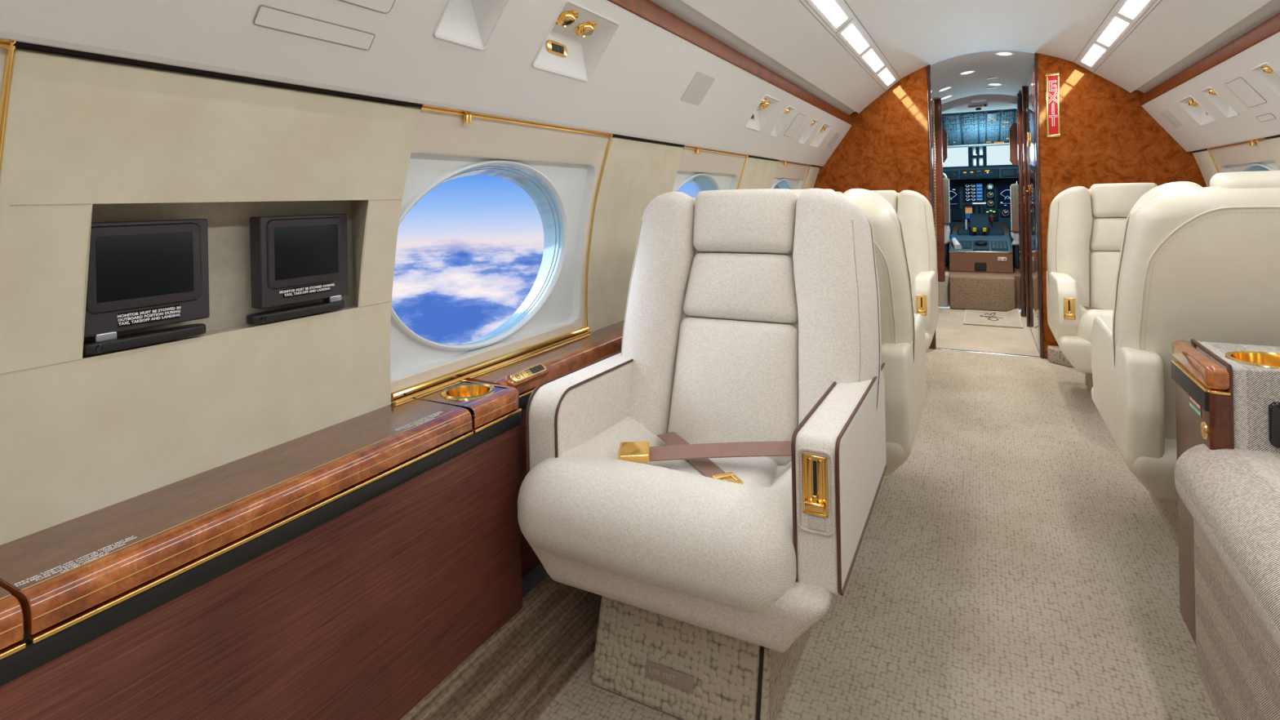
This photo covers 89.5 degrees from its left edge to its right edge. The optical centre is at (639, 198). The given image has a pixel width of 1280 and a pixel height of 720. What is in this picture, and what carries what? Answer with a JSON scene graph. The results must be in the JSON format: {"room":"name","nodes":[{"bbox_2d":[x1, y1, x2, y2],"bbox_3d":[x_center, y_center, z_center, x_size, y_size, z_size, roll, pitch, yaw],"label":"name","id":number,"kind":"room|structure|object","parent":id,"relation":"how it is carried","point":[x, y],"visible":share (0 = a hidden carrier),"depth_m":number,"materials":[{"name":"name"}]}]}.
{"room":"aircraft cabin","nodes":[
{"label":"aircraft cabin","id":0,"kind":"room"},
{"bbox_2d":[22,398,474,641],"bbox_3d":[-0.325,0.727,1.819,0.001,0.640,6.300,-1,0,28],"label":"trim","id":1,"kind":"structure","parent":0,"point":[26,634],"depth_m":1.48,"materials":[{"name":"gold metal"}]},
{"bbox_2d":[0,48,819,545],"bbox_3d":[-0.103,0.123,2.103,0.152,0.628,5.580,-1,0,28],"label":"wall","id":2,"kind":"structure","parent":0,"point":[86,141],"depth_m":0.99,"materials":[{"name":"beige fabric"}]},
{"bbox_2d":[0,38,16,173],"bbox_3d":[-1.005,0.125,0.453,0.222,0.655,0.803,-1,0,28],"label":"trim","id":3,"kind":"structure","parent":2,"relation":"in","point":[6,47],"depth_m":0.76,"materials":[{"name":"gold"}]},
{"bbox_2d":[82,218,209,355],"bbox_3d":[-0.739,0.125,0.963,0.045,0.182,0.174,-1,0,28],"label":"monitor","id":4,"kind":"object","parent":2,"relation":"attached to","point":[142,274],"visible":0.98,"depth_m":0.95,"materials":[{"name":"black plastic"}]},
{"bbox_2d":[0,411,522,719],"bbox_3d":[-0.986,0.723,0.232,0.134,0.463,2.876,-1,0,28],"label":"panel","id":5,"kind":"object","parent":2,"relation":"attached to","point":[358,606],"visible":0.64,"depth_m":1.02,"materials":[{"name":"brown laminate"}]},
{"bbox_2d":[245,213,348,324],"bbox_3d":[-0.624,0.122,1.181,0.045,0.182,0.194,-1,0,28],"label":"monitor","id":6,"kind":"object","parent":2,"relation":"attached to","point":[302,258],"visible":1,"depth_m":1.17,"materials":[{"name":"black plastic"}]},
{"bbox_2d":[0,104,624,660],"bbox_3d":[-0.263,0.132,1.780,0.293,0.699,6.297,-1,0,28],"label":"ledge","id":7,"kind":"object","parent":2,"relation":"in","point":[559,167],"depth_m":1.26,"materials":[{"name":"brown wood"}]},
{"bbox_2d":[253,4,375,50],"bbox_3d":[-0.504,-0.265,1.016,0.020,0.027,0.201,-1,0,28],"label":"access panel","id":8,"kind":"object","parent":2,"relation":"attached to","point":[266,16],"visible":1,"depth_m":1.00,"materials":[{"name":"white plastic"}]},
{"bbox_2d":[339,0,395,13],"bbox_3d":[-0.463,-0.373,0.932,0.092,0.126,0.325,-1,0,28],"label":"door","id":9,"kind":"structure","parent":2,"relation":"in","point":[384,6],"depth_m":1.07,"materials":[{"name":"white plastic"}]},
{"bbox_2d":[0,0,852,167],"bbox_3d":[-0.167,-0.328,1.725,0.345,0.277,6.300,-1,0,28],"label":"panel","id":10,"kind":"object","parent":2,"relation":"attached to","point":[636,89],"depth_m":1.28,"materials":[{"name":"white plastic"}]},
{"bbox_2d":[433,0,510,50],"bbox_3d":[-0.310,-0.368,1.234,0.101,0.136,0.144,-1,0,28],"label":"pocket","id":11,"kind":"object","parent":2,"relation":"attached to","point":[472,22],"visible":1,"depth_m":1.28,"materials":[{"name":"white plastic"}]},
{"bbox_2d":[517,392,541,577],"bbox_3d":[0.473,0.685,3.020,0.030,0.441,3.426,-1,0,28],"label":"panel","id":12,"kind":"object","parent":2,"relation":"attached to","point":[530,560],"visible":0.02,"depth_m":1.58,"materials":[{"name":"brown laminate"}]},
{"bbox_2d":[531,0,619,81],"bbox_3d":[-0.149,-0.368,1.544,0.103,0.138,0.240,-1,0,28],"label":"overhead service unit","id":13,"kind":"object","parent":2,"relation":"attached to","point":[576,38],"visible":0.99,"depth_m":1.57,"materials":[{"name":"white plastic"}]},
{"bbox_2d":[546,40,567,57],"bbox_3d":[-0.198,-0.357,1.543,0.005,0.030,0.084,-1,0,28],"label":"switch plate","id":14,"kind":"object","parent":13,"relation":"attached to","point":[554,48],"depth_m":1.54,"materials":[{"name":"gold metal"}]},
{"bbox_2d":[573,21,597,36],"bbox_3d":[-0.133,-0.410,1.573,0.057,0.032,0.060,-1,0,28],"label":"reading lamp","id":15,"kind":"object","parent":13,"relation":"attached to","point":[581,28],"depth_m":1.56,"materials":[{"name":"gold metal"}]},
{"bbox_2d":[680,71,715,105],"bbox_3d":[0.199,-0.372,2.205,0.065,0.088,0.160,-1,0,28],"label":"air vent","id":16,"kind":"object","parent":2,"relation":"attached to","point":[700,83],"visible":1,"depth_m":2.20,"materials":[{"name":"grey plastic"}]},
{"bbox_2d":[671,145,748,191],"bbox_3d":[0.257,0.099,2.841,0.222,0.655,0.803,-1,0,28],"label":"window","id":17,"kind":"structure","parent":2,"relation":"in","point":[708,169],"depth_m":2.84,"materials":[{"name":"beige plastic"}]},
{"bbox_2d":[744,94,779,131],"bbox_3d":[0.541,-0.375,2.861,0.100,0.135,0.222,-1,0,28],"label":"pocket","id":18,"kind":"object","parent":2,"relation":"attached to","point":[766,107],"visible":0.71,"depth_m":2.93,"materials":[{"name":"white plastic"}]},
{"bbox_2d":[758,101,770,108],"bbox_3d":[0.556,-0.416,2.888,0.057,0.032,0.060,-1,0,28],"label":"reading lamp","id":19,"kind":"object","parent":18,"relation":"attached to","point":[766,104],"depth_m":2.87,"materials":[{"name":"gold metal"}]},
{"bbox_2d":[768,106,795,137],"bbox_3d":[0.694,-0.373,3.157,0.102,0.137,0.126,-1,0,28],"label":"pocket","id":20,"kind":"object","parent":2,"relation":"attached to","point":[788,112],"visible":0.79,"depth_m":3.20,"materials":[{"name":"white plastic"}]},
{"bbox_2d":[783,108,790,114],"bbox_3d":[0.707,-0.422,3.140,0.046,0.029,0.048,-1,0,28],"label":"reading lamp","id":21,"kind":"object","parent":20,"relation":"on","point":[787,111],"depth_m":3.13,"materials":[{"name":"gold metal"}]},
{"bbox_2d":[771,160,811,189],"bbox_3d":[0.869,0.087,4.000,0.222,0.655,0.803,-1,0,28],"label":"window","id":22,"kind":"structure","parent":2,"relation":"in","point":[788,175],"depth_m":4.04,"materials":[{"name":"beige plastic"}]},
{"bbox_2d":[797,119,818,144],"bbox_3d":[0.951,-0.374,3.650,0.096,0.129,0.140,-1,0,28],"label":"pocket","id":23,"kind":"object","parent":2,"relation":"attached to","point":[814,123],"visible":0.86,"depth_m":3.70,"materials":[{"name":"white plastic"}]},
{"bbox_2d":[809,123,831,147],"bbox_3d":[1.099,-0.380,3.926,0.097,0.130,0.214,-1,0,28],"label":"pocket","id":24,"kind":"object","parent":2,"relation":"attached to","point":[824,131],"visible":0.57,"depth_m":4.00,"materials":[{"name":"white plastic"}]},
{"bbox_2d":[826,133,839,147],"bbox_3d":[1.277,-0.381,4.266,0.064,0.088,0.137,-1,0,28],"label":"air vent","id":25,"kind":"object","parent":2,"relation":"attached to","point":[836,135],"visible":1,"depth_m":4.26,"materials":[{"name":"grey plastic"}]},
{"bbox_2d":[400,575,601,719],"bbox_3d":[-0.070,0.967,1.687,0.155,0.110,6.300,-1,0,28],"label":"floor","id":26,"kind":"structure","parent":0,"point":[517,673],"depth_m":1.35,"materials":[{"name":"carpet"}]},
{"bbox_2d":[783,113,805,137],"bbox_3d":[0.807,-0.378,3.366,0.081,0.111,0.159,-1,0,28],"label":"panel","id":27,"kind":"structure","parent":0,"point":[798,119],"depth_m":3.36,"materials":[{"name":"white plastic"}]},
{"bbox_2d":[521,348,1219,719],"bbox_3d":[1.101,0.998,2.002,2.340,0.001,7.950,-1,0,28],"label":"floor","id":28,"kind":"structure","parent":0,"point":[1015,566],"depth_m":1.67,"materials":[{"name":"carpet"}]},
{"bbox_2d":[517,188,887,719],"bbox_3d":[0.176,0.498,1.512,0.691,1.038,0.764,-1,0,28],"label":"seat","id":29,"kind":"object","parent":28,"relation":"on","point":[715,477],"visible":1,"depth_m":1.41,"materials":[{"name":"leather"}]},
{"bbox_2d":[517,416,796,610],"bbox_3d":[0.089,0.640,1.415,0.594,0.188,0.507,-1,0,28],"label":"seat cushion","id":30,"kind":"object","parent":29,"relation":"on","point":[697,513],"depth_m":1.24,"materials":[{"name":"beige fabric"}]},
{"bbox_2d":[791,188,927,475],"bbox_3d":[0.589,0.489,2.220,0.688,1.038,0.737,-1,0,28],"label":"seat","id":31,"kind":"object","parent":28,"relation":"on","point":[903,348],"visible":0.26,"depth_m":1.81,"materials":[{"name":"leather"}]},
{"bbox_2d":[835,190,938,351],"bbox_3d":[1.251,0.476,3.559,0.688,1.038,0.737,-1,0,28],"label":"seat","id":32,"kind":"object","parent":28,"relation":"on","point":[914,211],"visible":0.3,"depth_m":3.53,"materials":[{"name":"leather"}]},
{"bbox_2d":[935,347,1040,358],"bbox_3d":[2.180,0.979,4.066,0.586,0.016,0.032,-1,0,28],"label":"trim","id":33,"kind":"structure","parent":28,"relation":"on","point":[938,348],"depth_m":4.05,"materials":[{"name":"silver metal"}]},
{"bbox_2d":[1047,345,1073,367],"bbox_3d":[2.532,0.927,3.755,0.265,0.085,0.188,-1,0,28],"label":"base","id":34,"kind":"object","parent":28,"relation":"on","point":[1055,354],"visible":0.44,"depth_m":3.78,"materials":[{"name":"beige fabric"}]},
{"bbox_2d":[1046,182,1157,394],"bbox_3d":[2.381,0.449,3.108,0.688,1.048,0.737,-1,0,28],"label":"seat","id":35,"kind":"object","parent":28,"relation":"on","point":[1086,228],"visible":0.41,"depth_m":3.27,"materials":[{"name":"leather"}]},
{"bbox_2d":[1075,304,1113,342],"bbox_3d":[2.321,0.600,2.998,0.535,0.197,0.482,-1,0,28],"label":"seat cushion","id":36,"kind":"object","parent":35,"relation":"on","point":[1086,314],"depth_m":2.94,"materials":[{"name":"beige leather"}]},
{"bbox_2d":[1091,170,1279,546],"bbox_3d":[1.720,0.457,1.814,0.688,1.057,0.737,-1,0,28],"label":"seat","id":37,"kind":"object","parent":28,"relation":"on","point":[1197,263],"visible":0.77,"depth_m":1.65,"materials":[{"name":"leather"}]},
{"bbox_2d":[1170,338,1279,719],"bbox_3d":[0.906,0.542,0.141,0.743,0.920,2.886,-1,0,28],"label":"divan","id":38,"kind":"object","parent":28,"relation":"on","point":[1227,468],"visible":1,"depth_m":1.25,"materials":[{"name":"beige fabric"}]},
{"bbox_2d":[1174,444,1279,651],"bbox_3d":[0.833,0.597,0.082,0.666,0.184,2.712,-1,0,28],"label":"seat cushion","id":39,"kind":"object","parent":38,"relation":"on","point":[1231,492],"depth_m":1.13,"materials":[{"name":"beige fabric"}]},
{"bbox_2d":[931,90,939,315],"bbox_3d":[2.185,0.046,4.826,0.042,1.860,1.305,-1,0,28],"label":"wall","id":40,"kind":"structure","parent":0,"point":[933,100],"depth_m":5.15,"materials":[{"name":"paint"}]},
{"bbox_2d":[935,98,945,281],"bbox_3d":[2.509,-0.065,5.449,0.087,1.530,0.100,-1,0,28],"label":"trim","id":41,"kind":"structure","parent":40,"relation":"attached to","point":[938,101],"depth_m":5.39,"materials":[{"name":"brown wood"}]},
{"bbox_2d":[680,0,1271,113],"bbox_3d":[0.681,-0.727,1.273,1.506,0.332,6.300,-1,0,28],"label":"ceiling","id":42,"kind":"structure","parent":0,"point":[913,35],"depth_m":2.99,"materials":[{"name":"white"}]},
{"bbox_2d":[607,0,853,124],"bbox_3d":[-0.027,-0.498,1.648,0.030,0.057,6.298,-1,0,28],"label":"trim","id":43,"kind":"structure","parent":42,"relation":"attached to","point":[646,10],"depth_m":2.14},
{"bbox_2d":[649,0,855,115],"bbox_3d":[-0.007,-0.545,1.638,0.068,0.036,6.300,-1,0,28],"label":"trim","id":44,"kind":"structure","parent":42,"relation":"attached to","point":[679,8],"depth_m":2.37,"materials":[{"name":"white plastic"}]},
{"bbox_2d":[805,0,852,32],"bbox_3d":[0.734,-0.732,2.494,0.072,0.056,0.561,-1,0,28],"label":"ceiling light","id":45,"kind":"object","parent":42,"relation":"attached to","point":[829,8],"visible":1,"depth_m":2.54,"materials":[{"name":"white plastic"}]},
{"bbox_2d":[799,0,901,91],"bbox_3d":[0.216,-0.723,1.518,0.097,0.074,6.300,-1,0,28],"label":"trim","id":46,"kind":"structure","parent":42,"relation":"attached to","point":[799,0],"depth_m":2.96,"materials":[{"name":"grey plastic"}]},
{"bbox_2d":[836,18,872,57],"bbox_3d":[1.005,-0.737,3.007,0.072,0.056,0.561,-1,0,28],"label":"ceiling light","id":47,"kind":"object","parent":42,"relation":"attached to","point":[848,31],"visible":1,"depth_m":2.96,"materials":[{"name":"white plastic"}]},
{"bbox_2d":[858,45,886,75],"bbox_3d":[1.265,-0.742,3.498,0.072,0.056,0.561,-1,0,28],"label":"ceiling light","id":48,"kind":"object","parent":42,"relation":"attached to","point":[871,59],"visible":1,"depth_m":3.47,"materials":[{"name":"white plastic"}]},
{"bbox_2d":[875,64,897,88],"bbox_3d":[1.526,-0.748,3.992,0.072,0.056,0.531,-1,0,28],"label":"ceiling light","id":49,"kind":"object","parent":42,"relation":"attached to","point":[884,74],"visible":1,"depth_m":3.96,"materials":[{"name":"white plastic"}]},
{"bbox_2d":[1078,40,1109,69],"bbox_3d":[2.436,-0.766,3.474,0.072,0.056,0.576,-1,0,28],"label":"ceiling light","id":50,"kind":"object","parent":42,"relation":"attached to","point":[1096,51],"visible":1,"depth_m":3.44,"materials":[{"name":"white plastic"}]},
{"bbox_2d":[1093,13,1134,49],"bbox_3d":[2.167,-0.760,2.966,0.072,0.056,0.576,-1,0,28],"label":"ceiling light","id":51,"kind":"object","parent":42,"relation":"attached to","point":[1118,24],"visible":1,"depth_m":2.93,"materials":[{"name":"white plastic"}]},
{"bbox_2d":[1073,0,1161,72],"bbox_3d":[1.145,-0.742,1.027,0.097,0.074,6.300,-1,0,28],"label":"trim","id":52,"kind":"structure","parent":42,"relation":"attached to","point":[1117,0],"depth_m":2.92,"materials":[{"name":"grey plastic"}]},
{"bbox_2d":[1113,0,1155,22],"bbox_3d":[1.901,-0.755,2.462,0.072,0.056,0.576,-1,0,28],"label":"ceiling light","id":53,"kind":"object","parent":42,"relation":"attached to","point":[1131,8],"visible":1,"depth_m":2.57,"materials":[{"name":"white plastic"}]},
{"bbox_2d":[1136,0,1279,93],"bbox_3d":[1.375,-0.573,0.907,0.068,0.036,6.300,-1,0,28],"label":"trim","id":54,"kind":"structure","parent":42,"relation":"attached to","point":[1270,9],"depth_m":2.46,"materials":[{"name":"white plastic"}]},
{"bbox_2d":[1139,12,1279,105],"bbox_3d":[1.396,-0.526,0.896,0.030,0.057,6.298,-1,0,28],"label":"trim","id":55,"kind":"structure","parent":42,"relation":"attached to","point":[1271,26],"depth_m":2.44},
{"bbox_2d":[942,94,1016,113],"bbox_3d":[2.998,-0.750,5.658,1.280,0.289,0.220,-1,0,28],"label":"wall","id":56,"kind":"structure","parent":0,"point":[980,102],"depth_m":5.64,"materials":[{"name":"white"}]},
{"bbox_2d":[942,127,947,162],"bbox_3d":[2.683,-0.476,5.835,0.168,0.315,0.067,-1,0,28],"label":"pad","id":57,"kind":"object","parent":56,"relation":"attached to","point":[944,140],"visible":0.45,"depth_m":5.78,"materials":[{"name":"brown leather"}]},
{"bbox_2d":[942,108,1015,147],"bbox_3d":[3.249,-0.662,6.172,0.720,0.284,0.919,-1,0,28],"label":"panel","id":58,"kind":"object","parent":56,"relation":"attached to","point":[989,127],"visible":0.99,"depth_m":6.11,"materials":[{"name":"blue"}]},
{"bbox_2d":[971,98,986,102],"bbox_3d":[2.947,-0.852,5.619,0.114,0.026,0.035,-1,0,28],"label":"air vent","id":59,"kind":"object","parent":56,"relation":"in","point":[972,100],"depth_m":5.61,"materials":[{"name":"white plastic"}]},
{"bbox_2d":[1008,122,1017,165],"bbox_3d":[3.233,-0.461,5.544,0.108,0.368,0.067,-1,0,28],"label":"pad","id":60,"kind":"object","parent":56,"relation":"attached to","point":[1012,131],"visible":0.44,"depth_m":5.53,"materials":[{"name":"brown leather"}]},
{"bbox_2d":[945,263,1019,309],"bbox_3d":[3.459,0.808,6.492,1.780,0.285,1.885,-1,0,28],"label":"floor","id":61,"kind":"structure","parent":0,"point":[1015,271],"depth_m":5.74,"materials":[{"name":"brown carpet"}]},
{"bbox_2d":[938,271,949,306],"bbox_3d":[2.682,0.819,5.819,0.194,0.295,0.180,-1,0,28],"label":"ledge","id":62,"kind":"object","parent":61,"relation":"on","point":[944,286],"visible":0.44,"depth_m":5.71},
{"bbox_2d":[942,173,950,266],"bbox_3d":[2.951,0.210,6.575,0.386,0.932,0.421,-1,0,28],"label":"seat","id":63,"kind":"object","parent":61,"relation":"on","point":[946,181],"visible":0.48,"depth_m":6.32,"materials":[{"name":"beige leather"}]},
{"bbox_2d":[948,201,1013,272],"bbox_3d":[3.389,0.351,6.447,0.526,0.622,1.340,-1,0,28],"label":"console","id":64,"kind":"object","parent":61,"relation":"on","point":[979,246],"visible":1,"depth_m":5.99,"materials":[{"name":"brown plastic"}]},
{"bbox_2d":[948,178,1017,257],"bbox_3d":[3.717,0.226,7.002,1.740,0.859,0.250,-1,0,28],"label":"panel","id":65,"kind":"object","parent":61,"relation":"on","point":[996,193],"visible":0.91,"depth_m":7.05,"materials":[{"name":"blue"}]},
{"bbox_2d":[942,164,1017,179],"bbox_3d":[3.721,-0.280,7.029,1.740,0.150,0.659,-1,0,28],"label":"glareshield","id":66,"kind":"object","parent":65,"relation":"on","point":[993,171],"visible":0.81,"depth_m":6.77,"materials":[{"name":"blue"}]},
{"bbox_2d":[1009,181,1018,268],"bbox_3d":[3.745,0.232,6.156,0.380,0.857,0.421,-1,0,28],"label":"seat","id":67,"kind":"object","parent":61,"relation":"on","point":[1014,206],"visible":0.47,"depth_m":6.06,"materials":[{"name":"beige leather"}]},
{"bbox_2d":[930,50,1035,103],"bbox_3d":[2.549,-0.792,4.810,1.280,0.271,1.699,-1,0,28],"label":"ceiling","id":68,"kind":"structure","parent":0,"point":[1011,71],"depth_m":4.64,"materials":[{"name":"white plastic"}]},
{"bbox_2d":[937,86,951,92],"bbox_3d":[2.393,-0.857,5.083,0.103,0.034,0.108,-1,0,28],"label":"recessed light","id":69,"kind":"object","parent":68,"relation":"in","point":[947,87],"visible":1,"depth_m":5.08,"materials":[{"name":"white plastic"}]},
{"bbox_2d":[940,94,952,99],"bbox_3d":[2.575,-0.849,5.439,0.103,0.034,0.108,-1,0,28],"label":"recessed light","id":70,"kind":"object","parent":68,"relation":"in","point":[949,95],"visible":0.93,"depth_m":5.42,"materials":[{"name":"white plastic"}]},
{"bbox_2d":[959,70,974,75],"bbox_3d":[2.345,-0.901,4.633,0.107,0.015,0.107,-1,0,28],"label":"recessed light","id":71,"kind":"object","parent":68,"relation":"in","point":[968,71],"visible":1,"depth_m":4.62,"materials":[{"name":"white plastic"}]},
{"bbox_2d":[986,76,998,88],"bbox_3d":[2.767,-0.896,5.032,0.110,0.014,0.520,-1,0,28],"label":"ceiling vent","id":72,"kind":"object","parent":68,"relation":"in","point":[994,77],"visible":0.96,"depth_m":4.86,"materials":[{"name":"white"}]},
{"bbox_2d":[987,83,1003,85],"bbox_3d":[2.792,-0.894,5.075,0.107,0.015,0.107,-1,0,28],"label":"recessed light","id":73,"kind":"object","parent":68,"relation":"in","point":[989,84],"visible":1,"depth_m":5.07,"materials":[{"name":"white plastic"}]},
{"bbox_2d":[995,51,1013,55],"bbox_3d":[2.298,-0.910,4.069,0.106,0.019,0.107,-1,0,28],"label":"recessed light","id":74,"kind":"object","parent":68,"relation":"in","point":[1001,53],"visible":1,"depth_m":4.06,"materials":[{"name":"white plastic"}]},
{"bbox_2d":[936,307,1039,355],"bbox_3d":[2.551,0.978,4.810,0.680,0.023,1.630,-1,0,28],"label":"floor","id":75,"kind":"structure","parent":0,"point":[952,333],"depth_m":4.51,"materials":[{"name":"carpet"}]},
{"bbox_2d":[948,273,1016,311],"bbox_3d":[2.950,0.813,5.576,0.500,0.288,0.200,-1,0,28],"label":"step","id":76,"kind":"structure","parent":75,"relation":"on","point":[984,292],"depth_m":5.49,"materials":[{"name":"carpet"}]},
{"bbox_2d":[963,308,1022,328],"bbox_3d":[2.794,0.937,5.128,0.394,0.048,0.629,-1,0,28],"label":"floor mat","id":77,"kind":"object","parent":75,"relation":"on","point":[1011,318],"visible":1,"depth_m":5.09,"materials":[{"name":"carpet"}]},
{"bbox_2d":[813,53,1206,358],"bbox_3d":[2.179,0.046,4.077,2.320,1.861,0.056,-1,0,28],"label":"wall","id":78,"kind":"structure","parent":0,"point":[1107,136],"depth_m":3.90,"materials":[{"name":"brown wood"}]},
{"bbox_2d":[1045,72,1060,137],"bbox_3d":[2.479,-0.558,3.878,0.071,0.385,0.013,-1,0,28],"label":"exit sign","id":79,"kind":"object","parent":78,"relation":"attached to","point":[1052,80],"visible":1,"depth_m":3.88,"materials":[{"name":"red plastic"}]},
{"bbox_2d":[1015,58,1039,351],"bbox_3d":[2.831,0.033,4.723,0.055,1.860,1.725,-1,0,28],"label":"wall","id":80,"kind":"structure","parent":0,"point":[1024,101],"depth_m":4.70,"materials":[{"name":"paint"}]},
{"bbox_2d":[1192,136,1279,186],"bbox_3d":[1.818,0.085,1.088,0.113,0.628,5.580,-1,0,28],"label":"wall","id":81,"kind":"structure","parent":0,"point":[1203,158],"depth_m":3.38,"materials":[{"name":"beige plastic"}]},
{"bbox_2d":[1160,109,1182,127],"bbox_3d":[2.802,-0.418,3.407,0.064,0.087,0.150,-1,0,28],"label":"air vent","id":82,"kind":"object","parent":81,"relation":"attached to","point":[1166,114],"visible":1,"depth_m":3.40,"materials":[{"name":"grey plastic"}]},
{"bbox_2d":[1177,95,1216,125],"bbox_3d":[2.608,-0.409,3.029,0.093,0.126,0.234,-1,0,28],"label":"pocket","id":83,"kind":"object","parent":81,"relation":"attached to","point":[1190,105],"visible":0.61,"depth_m":3.09,"materials":[{"name":"white plastic"}]},
{"bbox_2d":[1186,101,1199,106],"bbox_3d":[2.623,-0.448,3.058,0.058,0.031,0.060,-1,0,28],"label":"reading lamp","id":84,"kind":"object","parent":83,"relation":"attached to","point":[1190,103],"depth_m":3.05,"materials":[{"name":"gold metal"}]},
{"bbox_2d":[1141,31,1279,151],"bbox_3d":[1.544,-0.362,0.821,0.345,0.277,6.300,-1,0,28],"label":"panel","id":85,"kind":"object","parent":81,"relation":"attached to","point":[1245,126],"depth_m":2.68,"materials":[{"name":"white plastic"}]},
{"bbox_2d":[1200,86,1239,118],"bbox_3d":[2.452,-0.405,2.732,0.094,0.127,0.144,-1,0,28],"label":"pocket","id":86,"kind":"object","parent":81,"relation":"attached to","point":[1212,95],"visible":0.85,"depth_m":2.77,"materials":[{"name":"white plastic"}]},
{"bbox_2d":[1207,88,1217,95],"bbox_3d":[2.430,-0.450,2.733,0.046,0.029,0.048,-1,0,28],"label":"reading lamp","id":87,"kind":"object","parent":86,"relation":"on","point":[1211,91],"depth_m":2.73,"materials":[{"name":"gold metal"}]},
{"bbox_2d":[1207,137,1279,173],"bbox_3d":[2.853,0.048,2.951,0.222,0.655,0.803,-1,0,28],"label":"window","id":88,"kind":"structure","parent":81,"relation":"in","point":[1253,155],"depth_m":2.98,"materials":[{"name":"beige plastic"}]},
{"bbox_2d":[1224,77,1266,107],"bbox_3d":[2.310,-0.402,2.466,0.074,0.101,0.186,-1,0,28],"label":"door","id":89,"kind":"structure","parent":81,"relation":"in","point":[1245,92],"depth_m":2.46,"materials":[{"name":"white plastic"}]},
{"bbox_2d":[1251,62,1279,97],"bbox_3d":[2.178,-0.397,2.211,0.092,0.125,0.142,-1,0,28],"label":"pocket","id":90,"kind":"object","parent":81,"relation":"attached to","point":[1270,77],"visible":0.84,"depth_m":2.26,"materials":[{"name":"white plastic"}]},
{"bbox_2d":[1261,66,1275,73],"bbox_3d":[2.158,-0.440,2.211,0.046,0.028,0.048,-1,0,28],"label":"reading lamp","id":91,"kind":"object","parent":90,"relation":"on","point":[1267,69],"depth_m":2.21,"materials":[{"name":"gold metal"}]},
{"bbox_2d":[1256,112,1275,121],"bbox_3d":[2.393,-0.308,2.470,0.017,0.022,0.148,-1,0,28],"label":"access panel","id":92,"kind":"object","parent":81,"relation":"attached to","point":[1267,117],"visible":1,"depth_m":2.47,"materials":[{"name":"white plastic"}]},
{"bbox_3d":[2.262,-0.025,6.207,0.040,2.000,3.810,-1,0,28],"label":"wall","id":93,"kind":"structure","parent":0,"visible":0},
{"bbox_2d":[949,146,1017,180],"bbox_3d":[3.873,-0.203,7.314,1.860,1.710,0.165,-1,0,28],"label":"windscreen","id":94,"kind":"object","parent":93,"relation":"attached to","point":[977,156],"visible":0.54,"depth_m":7.31,"materials":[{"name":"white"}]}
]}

